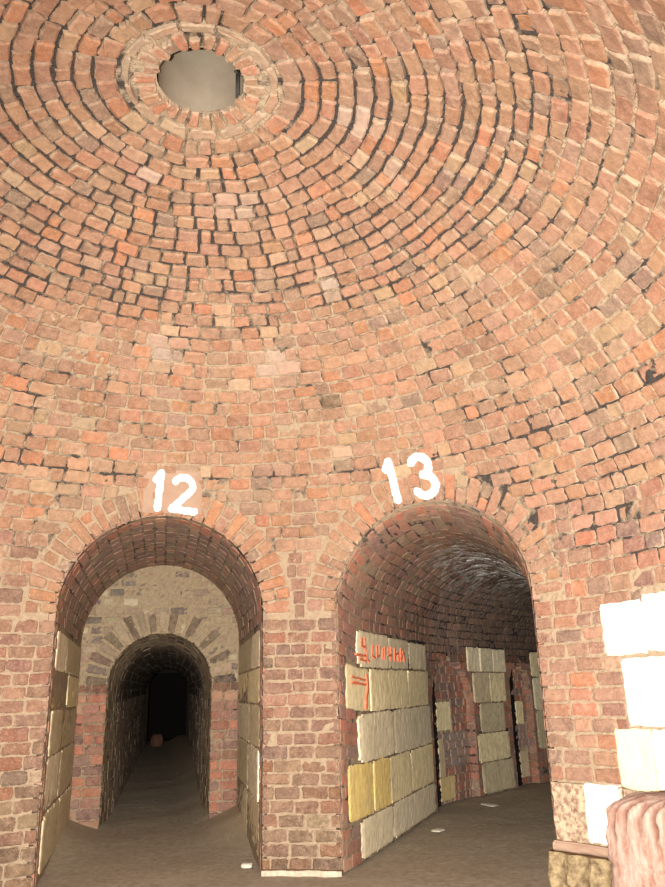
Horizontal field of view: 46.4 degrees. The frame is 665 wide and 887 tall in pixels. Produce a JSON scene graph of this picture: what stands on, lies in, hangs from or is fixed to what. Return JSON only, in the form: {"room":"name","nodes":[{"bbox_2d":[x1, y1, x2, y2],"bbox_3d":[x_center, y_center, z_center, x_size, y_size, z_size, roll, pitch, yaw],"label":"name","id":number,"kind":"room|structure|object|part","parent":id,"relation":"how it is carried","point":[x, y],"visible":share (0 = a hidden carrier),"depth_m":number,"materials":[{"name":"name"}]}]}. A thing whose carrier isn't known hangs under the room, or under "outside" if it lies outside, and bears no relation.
{"room":"underground brick vault","nodes":[
{"label":"underground brick vault","id":0,"kind":"room"},
{"bbox_2d":[29,512,267,886],"bbox_3d":[-1.831,2.574,8.320,2.251,3.228,2.942,3,-18,-12],"label":"archway","id":1,"kind":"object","parent":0,"point":[123,549],"depth_m":8.01,"materials":[{"name":"brick"}]},
{"bbox_2d":[69,565,238,828],"bbox_3d":[-2.158,3.011,9.703,2.300,3.270,0.151,3,-18,-13],"label":"wall","id":2,"kind":"structure","parent":0,"point":[161,599],"depth_m":9.77,"materials":[{"name":"brick"}]},
{"bbox_2d":[98,633,211,826],"bbox_3d":[-3.684,5.841,16.997,1.517,2.342,16.006,2,-18,-11],"label":"wall","id":3,"kind":"structure","parent":0,"point":[131,674],"depth_m":11.33,"materials":[{"name":"brick"}]},
{"bbox_2d":[146,673,186,740],"bbox_3d":[-5.710,8.795,26.947,3.200,3.000,4.850,2,-18,-11],"label":"wall","id":4,"kind":"structure","parent":0,"point":[167,699],"depth_m":29.10,"materials":[{"name":"stone"}]},
{"bbox_2d":[144,670,188,744],"bbox_3d":[-5.230,7.993,24.622,3.200,2.900,0.140,2,-18,-11],"label":"door","id":5,"kind":"structure","parent":4,"relation":"in","point":[164,671],"depth_m":24.45,"materials":[{"name":"stone"}]},
{"bbox_2d":[36,735,555,886],"bbox_3d":[1.622,4.984,11.259,21.000,0.284,31.500,-1,-18,0],"label":"floor","id":6,"kind":"structure","parent":0,"point":[158,832],"depth_m":7.87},
{"bbox_2d":[151,734,162,746],"bbox_3d":[-5.301,8.987,23.425,0.306,0.392,0.334,-16,-23,39],"label":"lump","id":7,"kind":"object","parent":6,"relation":"on","point":[156,739],"visible":0.8,"depth_m":23.32,"materials":[{"name":"brown stone"}]},
{"bbox_2d":[241,863,252,867],"bbox_3d":[-0.768,3.778,6.937,0.105,0.042,0.083,-4,-18,8],"label":"lump","id":8,"kind":"object","parent":6,"relation":"on","point":[244,865],"visible":1,"depth_m":6.91,"materials":[{"name":"white stone"}]},
{"bbox_2d":[431,828,444,831],"bbox_3d":[1.155,4.221,8.461,0.120,0.025,0.186,-12,-21,31],"label":"chip","id":9,"kind":"object","parent":6,"relation":"on","point":[435,829],"visible":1,"depth_m":8.43,"materials":[{"name":"white stone"}]},
{"bbox_2d":[481,803,498,806],"bbox_3d":[2.066,4.743,10.175,0.148,0.025,0.316,6,-19,-23],"label":"chip","id":10,"kind":"object","parent":6,"relation":"on","point":[484,804],"visible":1,"depth_m":10.11,"materials":[{"name":"white stone"}]},
{"bbox_2d":[606,790,664,886],"bbox_3d":[2.080,2.424,4.306,1.035,0.888,0.527,-14,-21,34],"label":"stump","id":11,"kind":"object","parent":6,"relation":"on","point":[635,831],"visible":1,"depth_m":4.36,"materials":[{"name":"pink wood"}]},
{"bbox_2d":[0,0,664,486],"bbox_3d":[-0.833,-1.467,4.772,6.402,1.944,6.407,6,-19,-21],"label":"ceiling","id":12,"kind":"structure","parent":0,"point":[435,229],"depth_m":5.73,"materials":[{"name":"brick"}]},
{"bbox_2d":[158,43,244,112],"bbox_3d":[-0.860,-2.965,5.248,0.583,1.275,0.581,-1,-18,0],"label":"oculus","id":13,"kind":"object","parent":12,"relation":"attached to","point":[202,80],"visible":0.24,"depth_m":5.36,"materials":[{"name":"grey paint"}]},
{"bbox_2d":[234,69,242,97],"bbox_3d":[-0.607,-2.418,5.231,0.143,0.220,0.045,15,-24,-41],"label":"iron bracket","id":14,"kind":"object","parent":13,"relation":"attached to","point":[238,74],"visible":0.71,"depth_m":5.19,"materials":[{"name":"black metal"}]},
{"bbox_2d":[0,376,664,886],"bbox_3d":[-0.750,1.010,3.997,7.034,3.639,6.863,3,-18,-14],"label":"wall","id":15,"kind":"structure","parent":0,"point":[583,504],"depth_m":6.61,"materials":[{"name":"brick"}]},
{"bbox_2d":[153,469,197,514],"bbox_3d":[-1.501,0.465,7.423,0.447,0.411,0.222,3,-18,-15],"label":"painted number","id":16,"kind":"object","parent":15,"relation":"attached to","point":[176,507],"visible":1,"depth_m":7.42,"materials":[{"name":"white paint"}]},
{"bbox_3d":[-0.260,3.683,6.644,0.713,0.050,0.091,-4,-18,7],"label":"mortar skirting","id":17,"kind":"part","parent":15,"relation":"part of","materials":[{"name":"beige concrete"}]},
{"bbox_2d":[382,452,439,503],"bbox_3d":[0.721,0.316,7.134,0.523,0.415,0.236,-11,-20,27],"label":"painted number","id":18,"kind":"object","parent":15,"relation":"attached to","point":[387,468],"visible":1,"depth_m":7.09,"materials":[{"name":"white paint"}]},
{"bbox_2d":[331,498,557,872],"bbox_3d":[3.726,3.569,11.842,3.456,3.202,12.350,-13,-21,33],"label":"arched passageway","id":19,"kind":"structure","parent":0,"point":[444,583],"depth_m":9.19,"materials":[{"name":"brick"}]},
{"bbox_2d":[350,637,404,709],"bbox_3d":[0.514,2.434,8.197,0.043,0.688,1.943,-8,-19,19],"label":"graffiti","id":20,"kind":"object","parent":19,"relation":"attached to","point":[401,655],"visible":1,"depth_m":7.77,"materials":[{"name":"red paint"}]}
]}

